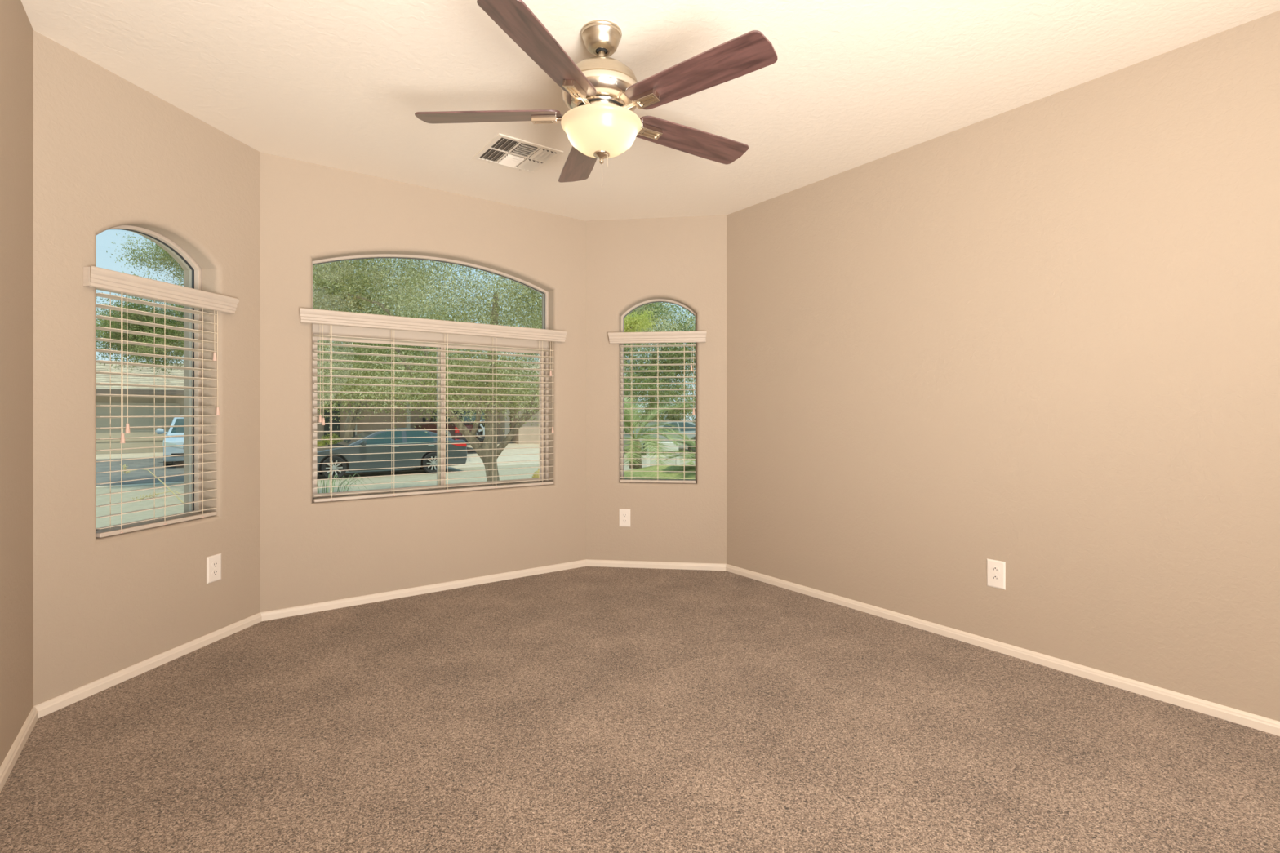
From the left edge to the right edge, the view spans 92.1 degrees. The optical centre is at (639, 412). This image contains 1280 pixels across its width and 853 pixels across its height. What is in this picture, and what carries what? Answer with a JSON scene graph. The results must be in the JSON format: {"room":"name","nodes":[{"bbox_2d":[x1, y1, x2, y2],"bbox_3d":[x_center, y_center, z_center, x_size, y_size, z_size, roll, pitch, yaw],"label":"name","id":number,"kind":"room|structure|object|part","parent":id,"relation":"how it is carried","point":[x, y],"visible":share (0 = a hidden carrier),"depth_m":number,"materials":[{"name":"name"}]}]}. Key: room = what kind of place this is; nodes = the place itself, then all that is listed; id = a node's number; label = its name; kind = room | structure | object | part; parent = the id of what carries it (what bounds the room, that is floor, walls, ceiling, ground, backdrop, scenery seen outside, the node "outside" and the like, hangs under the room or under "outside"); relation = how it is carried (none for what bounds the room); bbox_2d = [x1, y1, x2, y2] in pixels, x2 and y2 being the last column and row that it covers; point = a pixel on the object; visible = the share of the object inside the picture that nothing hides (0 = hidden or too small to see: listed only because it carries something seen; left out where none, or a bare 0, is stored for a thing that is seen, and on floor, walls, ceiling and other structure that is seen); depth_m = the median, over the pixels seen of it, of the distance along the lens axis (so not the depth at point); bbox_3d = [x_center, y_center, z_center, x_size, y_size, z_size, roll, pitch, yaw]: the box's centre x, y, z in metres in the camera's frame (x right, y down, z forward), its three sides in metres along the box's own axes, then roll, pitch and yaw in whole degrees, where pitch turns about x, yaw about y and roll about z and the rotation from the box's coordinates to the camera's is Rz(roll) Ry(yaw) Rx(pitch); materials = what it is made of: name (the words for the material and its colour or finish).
{"room":"empty living room","nodes":[
{"label":"empty living room","id":0,"kind":"room"},
{"bbox_2d":[0,0,33,766],"bbox_3d":[-0.427,-0.133,-0.363,0.195,2.440,6.302,0,0,-36],"label":"wall","id":1,"kind":"structure","parent":0,"point":[16,31],"depth_m":1.98,"materials":[{"name":"beige paint"}]},
{"bbox_2d":[0,706,38,792],"bbox_3d":[-0.377,1.065,-0.256,0.015,0.045,6.026,0,0,-36],"label":"baseboard","id":2,"kind":"structure","parent":1,"relation":"attached to","point":[6,768],"depth_m":1.95,"materials":[{"name":"beige paint"}]},
{"bbox_2d":[33,30,260,706],"bbox_3d":[-2.158,-0.133,2.711,0.195,2.440,1.202,0,0,9],"label":"wall","id":3,"kind":"structure","parent":0,"point":[108,152],"depth_m":2.49,"materials":[{"name":"beige paint"}]},
{"bbox_2d":[33,612,261,718],"bbox_3d":[-2.055,1.065,2.694,0.014,0.045,1.040,0,0,9],"label":"baseboard","id":4,"kind":"structure","parent":3,"relation":"attached to","point":[54,704],"depth_m":2.55,"materials":[{"name":"beige paint"}]},
{"bbox_2d":[96,225,201,532],"bbox_3d":[-2.189,-0.153,2.703,0.055,1.312,0.572,0,0,9],"label":"window","id":5,"kind":"structure","parent":3,"relation":"in","point":[194,269],"depth_m":2.96,"materials":[{"name":"beige paint"}]},
{"bbox_2d":[83,265,239,537],"bbox_3d":[-2.070,-0.031,2.683,0.104,1.048,0.694,0,0,9],"label":"window blind","id":6,"kind":"object","parent":5,"relation":"attached to","point":[104,279],"visible":0.93,"depth_m":2.64,"materials":[{"name":"beige plastic"}]},
{"bbox_3d":[-2.090,-0.198,2.490,0.002,0.590,0.004,0,0,9],"label":"pull cord","id":7,"kind":"part","parent":6,"relation":"part of","materials":[{"name":"white fabric"}]},
{"bbox_3d":[-2.086,-0.218,2.510,0.002,0.550,0.004,0,0,9],"label":"pull cord","id":8,"kind":"part","parent":6,"relation":"part of","materials":[{"name":"white fabric"}]},
{"bbox_3d":[-2.096,-0.511,2.688,0.050,0.048,0.544,0,0,9],"label":"head rail","id":9,"kind":"part","parent":6,"relation":"part of","materials":[{"name":"beige wood"}]},
{"bbox_3d":[-2.093,0.484,2.687,0.052,0.018,0.544,0,0,9],"label":"rail","id":10,"kind":"part","parent":6,"relation":"part of","materials":[{"name":"beige wood"}]},
{"bbox_3d":[-2.014,-0.253,2.941,0.002,0.480,0.004,0,0,9],"label":"pull cord","id":11,"kind":"part","parent":6,"relation":"part of","materials":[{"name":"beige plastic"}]},
{"bbox_2d":[206,553,221,583],"bbox_3d":[-2.018,0.742,2.926,0.010,0.125,0.080,0,0,10],"label":"wall outlet","id":12,"kind":"object","parent":3,"relation":"attached to","point":[213,562],"visible":1,"depth_m":2.92,"materials":[{"name":"beige plastic"}]},
{"bbox_2d":[212,560,218,567],"bbox_3d":[-2.016,0.723,2.925,0.003,0.027,0.034,0,0,9],"label":"receptacle","id":13,"kind":"object","parent":12,"relation":"attached to","point":[215,563],"depth_m":2.93,"materials":[{"name":"grey plastic"}]},
{"bbox_2d":[212,568,218,576],"bbox_3d":[-2.016,0.761,2.925,0.003,0.027,0.034,0,0,9],"label":"receptacle","id":14,"kind":"object","parent":12,"relation":"attached to","point":[215,571],"depth_m":2.93,"materials":[{"name":"grey plastic"}]},
{"bbox_2d":[260,151,586,612],"bbox_3d":[-1.236,-0.133,3.864,2.130,2.440,0.195,0,0,-36],"label":"wall","id":15,"kind":"structure","parent":0,"point":[312,553],"depth_m":3.58,"materials":[{"name":"beige paint"}]},
{"bbox_2d":[260,559,586,621],"bbox_3d":[-1.175,1.065,3.779,1.968,0.045,0.014,0,0,-36],"label":"baseboard","id":16,"kind":"structure","parent":15,"relation":"attached to","point":[335,604],"depth_m":3.65,"materials":[{"name":"beige paint"}]},
{"bbox_2d":[311,253,548,501],"bbox_3d":[-1.252,-0.235,3.885,1.492,1.476,0.061,0,0,-36],"label":"window","id":17,"kind":"structure","parent":15,"relation":"in","point":[317,329],"depth_m":3.87,"materials":[{"name":"beige paint"}]},
{"bbox_3d":[-1.531,0.027,3.671,0.746,0.906,0.018,0,0,-36],"label":"sash","id":18,"kind":"part","parent":17,"relation":"part of","materials":[{"name":"clear glass"}]},
{"bbox_2d":[299,307,567,502],"bbox_3d":[-1.183,-0.031,3.789,1.614,1.048,0.104,0,0,-36],"label":"window blind","id":19,"kind":"object","parent":17,"relation":"attached to","point":[322,317],"visible":1,"depth_m":3.71,"materials":[{"name":"beige plastic"}]},
{"bbox_3d":[-1.746,-0.233,3.367,0.004,0.520,0.002,0,0,-36],"label":"pull cord","id":20,"kind":"part","parent":19,"relation":"part of","materials":[{"name":"beige fabric"}]},
{"bbox_3d":[-1.199,-0.511,3.811,1.464,0.048,0.050,0,0,-36],"label":"head rail","id":21,"kind":"part","parent":19,"relation":"part of","materials":[{"name":"beige wood"}]},
{"bbox_3d":[-1.197,0.484,3.808,1.464,0.018,0.052,0,0,-36],"label":"rail","id":22,"kind":"part","parent":19,"relation":"part of","materials":[{"name":"beige wood"}]},
{"bbox_3d":[-0.608,-0.383,4.190,0.004,0.220,0.002,0,0,-36],"label":"pull cord","id":23,"kind":"part","parent":19,"relation":"part of","materials":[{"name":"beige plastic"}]},
{"bbox_3d":[-0.974,0.027,4.099,0.746,0.906,0.018,0,0,-36],"label":"sash","id":24,"kind":"part","parent":17,"relation":"part of","materials":[{"name":"clear glass"}]},
{"bbox_2d":[0,566,1279,852],"bbox_3d":[0.790,1.162,1.038,3.784,0.150,7.241,0,0,-36],"label":"floor","id":25,"kind":"structure","parent":0,"point":[584,709],"depth_m":2.00,"materials":[{"name":"carpet"}]},
{"bbox_2d":[21,0,1279,221],"bbox_3d":[0.790,-1.428,1.038,3.784,0.150,7.241,0,0,-36],"label":"ceiling","id":26,"kind":"structure","parent":0,"point":[340,84],"depth_m":2.45,"materials":[{"name":"beige paint"}]},
{"bbox_2d":[472,133,563,173],"bbox_3d":[-0.643,-1.346,3.236,0.354,0.014,0.354,0,0,-36],"label":"ceiling vent","id":27,"kind":"object","parent":26,"relation":"in","point":[504,150],"visible":1,"depth_m":3.22,"materials":[{"name":"white metal"}]},
{"bbox_2d":[414,0,777,188],"bbox_3d":[-0.179,-1.075,2.205,1.241,0.557,1.277,0,0,0],"label":"ceiling fan","id":28,"kind":"object","parent":26,"relation":"hanging from","point":[602,94],"visible":1,"depth_m":2.08,"materials":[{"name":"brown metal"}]},
{"bbox_3d":[-0.540,-1.063,2.217,0.521,0.006,0.140,0,12,3],"label":"blade","id":29,"kind":"part","parent":28,"relation":"part of","materials":[{"name":"brown wood"}]},
{"bbox_3d":[-0.280,-1.063,1.820,0.140,0.006,0.521,13,5,20],"label":"blade","id":30,"kind":"part","parent":28,"relation":"part of","materials":[{"name":"brown wood"}]},
{"bbox_3d":[-0.243,-1.063,2.586,0.140,0.006,0.521,-12,3,-15],"label":"blade","id":31,"kind":"part","parent":28,"relation":"part of","materials":[{"name":"brown wood"}]},
{"bbox_3d":[-0.137,-0.973,2.197,0.287,0.112,0.287,0,0,0],"label":"lamp shade","id":32,"kind":"part","parent":28,"relation":"part of","materials":[{"name":"beige glass"}]},
{"bbox_3d":[-0.135,-0.841,2.195,0.003,0.091,0.003,0,0,0],"label":"pull chain","id":33,"kind":"part","parent":28,"relation":"part of","materials":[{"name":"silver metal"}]},
{"bbox_3d":[0.201,-1.063,2.418,0.521,0.006,0.140,0,-12,-33],"label":"blade","id":34,"kind":"part","parent":28,"relation":"part of","materials":[{"name":"brown wood"}]},
{"bbox_3d":[0.177,-1.063,1.944,0.521,0.006,0.140,0,-12,39],"label":"blade","id":35,"kind":"part","parent":28,"relation":"part of","materials":[{"name":"brown wood"}]},
{"bbox_2d":[586,215,726,564],"bbox_3d":[0.119,-0.133,4.394,1.145,2.440,0.195,0,0,7],"label":"wall","id":36,"kind":"structure","parent":0,"point":[630,262],"depth_m":4.30,"materials":[{"name":"beige paint"}]},
{"bbox_2d":[618,508,630,526],"bbox_3d":[-0.107,0.741,4.321,0.080,0.125,0.009,0,0,7],"label":"wall outlet","id":37,"kind":"object","parent":36,"relation":"attached to","point":[624,513],"visible":1,"depth_m":4.32,"materials":[{"name":"beige plastic"}]},
{"bbox_2d":[586,559,726,570],"bbox_3d":[0.106,1.065,4.291,0.983,0.045,0.014,0,0,7],"label":"baseboard","id":38,"kind":"structure","parent":36,"relation":"attached to","point":[606,563],"depth_m":4.29,"materials":[{"name":"beige paint"}]},
{"bbox_2d":[621,298,697,482],"bbox_3d":[0.138,-0.155,4.422,0.560,1.317,0.055,0,0,7],"label":"window","id":39,"kind":"structure","parent":36,"relation":"in","point":[655,300],"depth_m":4.43,"materials":[{"name":"beige paint"}]},
{"bbox_2d":[608,330,706,483],"bbox_3d":[0.122,-0.031,4.301,0.682,1.048,0.104,0,0,7],"label":"window blind","id":40,"kind":"object","parent":39,"relation":"attached to","point":[649,337],"visible":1,"depth_m":4.30,"materials":[{"name":"beige plastic"}]},
{"bbox_3d":[0.126,0.484,4.325,0.532,0.018,0.052,0,0,7],"label":"rail","id":41,"kind":"part","parent":40,"relation":"part of","materials":[{"name":"beige wood"}]},
{"bbox_3d":[0.370,-0.253,4.257,0.004,0.480,0.002,0,0,7],"label":"pull cord","id":42,"kind":"part","parent":40,"relation":"part of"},
{"bbox_2d":[726,10,1279,721],"bbox_3d":[2.488,-0.133,1.780,0.195,2.440,6.359,0,0,-36],"label":"wall","id":43,"kind":"structure","parent":0,"point":[1040,338],"depth_m":2.63,"materials":[{"name":"beige paint"}]},
{"bbox_2d":[986,558,1005,590],"bbox_3d":[1.620,0.738,2.807,0.009,0.125,0.080,0,0,-36],"label":"wall outlet","id":44,"kind":"object","parent":43,"relation":"attached to","point":[996,570],"visible":1,"depth_m":2.80,"materials":[{"name":"beige plastic"}]},
{"bbox_2d":[991,566,999,573],"bbox_3d":[1.617,0.719,2.806,0.003,0.027,0.034,0,0,-36],"label":"receptacle","id":45,"kind":"object","parent":44,"relation":"attached to","point":[993,569],"depth_m":2.81,"materials":[{"name":"grey plastic"}]},
{"bbox_2d":[991,575,999,582],"bbox_3d":[1.617,0.757,2.806,0.003,0.027,0.034,0,0,-36],"label":"receptacle","id":46,"kind":"object","parent":44,"relation":"attached to","point":[993,578],"depth_m":2.81,"materials":[{"name":"grey plastic"}]},
{"bbox_2d":[725,564,1279,736],"bbox_3d":[2.371,1.065,1.765,0.015,0.045,6.083,0,0,-36],"label":"baseboard","id":47,"kind":"structure","parent":43,"relation":"attached to","point":[1230,714],"depth_m":2.63,"materials":[{"name":"beige paint"}]},
{"label":"outside","id":48,"kind":"structure","parent":0,"visible":0},
{"bbox_2d":[445,442,539,466],"bbox_3d":[-6.676,1.715,26.331,7.522,0.474,7.300,0,0,-36],"label":"driveway","id":49,"kind":"structure","parent":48,"point":[522,451],"depth_m":25.50,"materials":[{"name":"concrete"}]},
{"bbox_2d":[414,409,484,442],"bbox_3d":[-8.084,0.791,26.820,2.240,1.780,4.235,0,0,-43],"label":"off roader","id":50,"kind":"object","parent":49,"relation":"on","point":[432,426],"visible":0.3,"depth_m":25.36,"materials":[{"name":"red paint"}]},
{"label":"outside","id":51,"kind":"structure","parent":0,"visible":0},
{"bbox_2d":[96,452,183,486],"bbox_3d":[-16.485,1.715,18.993,6.341,0.474,7.943,0,0,-34],"label":"driveway","id":52,"kind":"structure","parent":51,"point":[102,477],"depth_m":18.41,"materials":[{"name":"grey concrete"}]},
{"bbox_2d":[155,414,183,466],"bbox_3d":[-15.247,0.937,21.307,2.300,1.685,4.540,0,0,-36],"label":"suv","id":53,"kind":"object","parent":52,"relation":"on","point":[173,431],"visible":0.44,"depth_m":19.28,"materials":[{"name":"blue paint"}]},
{"bbox_2d":[155,428,168,434],"bbox_3d":[-15.493,0.619,19.982,0.350,0.200,0.200,0,0,-36],"label":"mirror","id":54,"kind":"object","parent":53,"relation":"attached to","point":[159,431],"depth_m":19.90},
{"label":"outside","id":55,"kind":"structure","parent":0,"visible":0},
{"bbox_2d":[346,427,695,471],"bbox_3d":[-27.955,1.762,30.136,111.643,0.550,95.563,0,0,0],"label":"yard","id":56,"kind":"structure","parent":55,"point":[680,449],"depth_m":28.42,"materials":[{"name":"green plant"}]},
{"bbox_2d":[96,360,183,453],"bbox_3d":[-23.313,-0.244,23.465,11.955,3.662,8.650,0,0,-36],"label":"house","id":57,"kind":"structure","parent":56,"relation":"on","point":[100,378],"depth_m":22.56,"materials":[{"name":"brown paint"}]},
{"bbox_2d":[317,433,342,446],"bbox_3d":[-12.322,1.237,24.532,1.387,0.870,1.180,0,0,0],"label":"shrub","id":58,"kind":"object","parent":56,"relation":"on","point":[327,442],"visible":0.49,"depth_m":24.37,"materials":[{"name":"green plant"}]},
{"bbox_2d":[317,281,498,438],"bbox_3d":[-9.114,-1.620,22.684,8.032,6.816,5.188,0,0,-10],"label":"tree","id":59,"kind":"object","parent":56,"relation":"on","point":[348,427],"visible":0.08,"depth_m":22.32,"materials":[{"name":"green plant"}]},
{"bbox_2d":[352,262,477,355],"bbox_3d":[-17.496,-4.886,45.344,10.449,12.867,7.081,0,0,10],"label":"tree","id":60,"kind":"object","parent":56,"relation":"on","point":[402,289],"visible":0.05,"depth_m":45.12,"materials":[{"name":"green plant"}]},
{"bbox_2d":[317,354,539,444],"bbox_3d":[-10.415,-0.602,31.864,14.776,4.379,10.150,0,0,-36],"label":"house","id":61,"kind":"structure","parent":56,"relation":"on","point":[373,419],"depth_m":27.93,"materials":[{"name":"paint"}]},
{"bbox_2d":[497,299,542,362],"bbox_3d":[-7.078,-4.964,52.885,11.205,13.022,7.488,0,0,0],"label":"tree","id":62,"kind":"object","parent":56,"relation":"on","point":[522,300],"visible":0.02,"depth_m":52.13,"materials":[{"name":"green plant"}]},
{"bbox_2d":[624,302,695,420],"bbox_3d":[0.714,-3.647,36.372,11.536,10.468,6.734,0,0,3],"label":"tree","id":63,"kind":"object","parent":56,"relation":"on","point":[692,319],"visible":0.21,"depth_m":35.46,"materials":[{"name":"green plant"}]},
{"bbox_2d":[624,363,695,433],"bbox_3d":[0.613,-0.194,31.470,8.086,4.620,2.422,0,0,2],"label":"hedge","id":64,"kind":"object","parent":56,"relation":"on","point":[674,411],"visible":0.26,"depth_m":31.32,"materials":[{"name":"green plant"}]},
{"bbox_2d":[624,420,695,453],"bbox_3d":[1.004,1.134,28.612,4.340,1.450,1.770,0,0,-36],"label":"hatchback","id":65,"kind":"object","parent":56,"relation":"on","point":[687,430],"visible":0.13,"depth_m":28.23,"materials":[{"name":"grey paint"}]},
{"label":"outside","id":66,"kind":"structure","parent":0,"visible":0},
{"bbox_3d":[-6.596,1.787,4.857,24.030,0.700,20.930,0,0,0],"label":"yard","id":67,"kind":"structure","parent":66,"visible":0},
{"bbox_2d":[120,464,183,502],"bbox_3d":[-3.538,0.866,4.602,0.664,0.956,0.044,0,0,0],"label":"grass stalk","id":68,"kind":"object","parent":67,"relation":"on","point":[123,466],"visible":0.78,"depth_m":4.60,"materials":[{"name":"beige"}]},
{"bbox_2d":[132,490,183,502],"bbox_3d":[-3.692,1.002,4.902,0.684,0.764,0.044,0,0,0],"label":"grass stalk","id":69,"kind":"object","parent":67,"relation":"on","point":[172,491],"visible":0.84,"depth_m":4.90,"materials":[{"name":"beige"}]},
{"bbox_2d":[317,472,373,493],"bbox_3d":[-2.849,1.015,5.556,0.830,0.844,0.893,0,0,-36],"label":"leaf plant","id":70,"kind":"object","parent":67,"relation":"on","point":[326,485],"visible":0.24,"depth_m":5.49,"materials":[{"name":"green plant"}]},
{"bbox_2d":[177,257,695,481],"bbox_3d":[-3.421,-2.009,12.068,9.915,7.839,7.586,0,0,3],"label":"tree","id":71,"kind":"object","parent":67,"relation":"on","point":[337,274],"visible":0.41,"depth_m":10.93,"materials":[{"name":"green plant"}]},
{"bbox_2d":[624,308,658,332],"bbox_3d":[-0.164,0.299,7.600,0.856,3.178,0.540,0,0,0],"label":"tree","id":72,"kind":"object","parent":67,"relation":"on","point":[634,321],"visible":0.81,"depth_m":7.52,"materials":[{"name":"green plant"}]},
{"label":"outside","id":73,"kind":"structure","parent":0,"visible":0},
{"bbox_2d":[624,465,695,479],"bbox_3d":[1.050,1.592,14.200,6.400,0.690,9.200,0,0,0],"label":"lawn","id":74,"kind":"structure","parent":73,"point":[691,473],"depth_m":13.48,"materials":[{"name":"green plant"}]},
{"bbox_2d":[624,393,692,468],"bbox_3d":[-0.213,0.465,16.601,3.341,2.085,3.501,0,0,0],"label":"palm","id":75,"kind":"object","parent":74,"relation":"on","point":[635,442],"visible":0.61,"depth_m":16.34,"materials":[{"name":"green plant"}]},
{"bbox_2d":[662,428,695,470],"bbox_3d":[1.623,0.959,13.582,2.260,1.620,2.375,0,0,0],"label":"palm","id":76,"kind":"object","parent":74,"relation":"on","point":[692,443],"visible":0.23,"depth_m":13.58,"materials":[{"name":"green plant"}]},
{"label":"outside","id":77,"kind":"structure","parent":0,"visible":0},
{"bbox_2d":[96,452,163,459],"bbox_3d":[-18.435,1.546,21.100,6.611,0.131,1.400,0,0,-36],"label":"path","id":78,"kind":"structure","parent":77,"point":[105,456],"depth_m":21.48,"materials":[{"name":"concrete"}]},
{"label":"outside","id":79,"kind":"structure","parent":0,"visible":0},
{"bbox_2d":[96,456,695,528],"bbox_3d":[-13.806,1.997,10.564,110.000,0.120,8.500,0,0,-36],"label":"street","id":80,"kind":"structure","parent":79,"point":[126,496],"depth_m":15.80,"materials":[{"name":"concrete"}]},
{"bbox_2d":[96,232,316,381],"bbox_3d":[-10.917,-1.413,15.647,5.849,6.706,4.542,0,0,18],"label":"tree","id":81,"kind":"object","parent":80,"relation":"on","point":[165,256],"visible":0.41,"depth_m":14.91,"materials":[{"name":"green plant"}]},
{"bbox_2d":[96,454,680,488],"bbox_3d":[-16.472,1.977,14.252,110.000,0.120,0.800,0,0,-36],"label":"curb","id":82,"kind":"object","parent":80,"relation":"on","point":[654,456],"depth_m":20.22,"materials":[{"name":"concrete"}]},
{"bbox_2d":[317,426,466,478],"bbox_3d":[-8.106,1.212,19.312,4.913,1.450,2.240,0,0,-36],"label":"sedan","id":83,"kind":"object","parent":80,"relation":"on","point":[348,442],"visible":0.77,"depth_m":18.69,"materials":[{"name":"grey paint"}]},
{"bbox_2d":[360,440,367,445],"bbox_3d":[-8.122,0.907,18.091,0.200,0.160,0.280,0,0,-36],"label":"mirror","id":84,"kind":"object","parent":83,"relation":"attached to","point":[362,442],"depth_m":17.99,"materials":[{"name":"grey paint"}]},
{"bbox_3d":[-7.186,0.955,18.853,2.850,0.075,0.014,0,0,-36],"label":"belt moulding","id":85,"kind":"part","parent":83,"relation":"part of","materials":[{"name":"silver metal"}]},
{"bbox_2d":[452,444,466,446],"bbox_3d":[-5.847,1.062,19.825,0.560,0.110,0.020,0,0,-36],"label":"tail light","id":86,"kind":"object","parent":83,"relation":"attached to","point":[453,445],"depth_m":19.84,"materials":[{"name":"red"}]},
{"bbox_2d":[530,468,539,478],"bbox_3d":[-2.286,1.597,14.000,0.410,0.640,0.330,0,0,0],"label":"fire hydrant","id":87,"kind":"object","parent":80,"relation":"on","point":[535,476],"visible":0.27,"depth_m":13.88,"materials":[{"name":"yellow metal"}]},
{"bbox_2d":[646,441,679,466],"bbox_3d":[0.771,1.477,20.800,1.120,0.920,0.500,0,0,0],"label":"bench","id":88,"kind":"object","parent":80,"relation":"on","point":[670,443],"visible":0.25,"depth_m":20.56,"materials":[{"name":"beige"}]},
{"bbox_3d":[0.271,1.627,20.800,0.120,0.620,0.400,0,0,0],"label":"post","id":89,"kind":"part","parent":88,"relation":"part of","materials":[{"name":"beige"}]},
{"bbox_3d":[1.271,1.627,20.800,0.120,0.620,0.400,0,0,0],"label":"post","id":90,"kind":"part","parent":88,"relation":"part of","materials":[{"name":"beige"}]}
]}

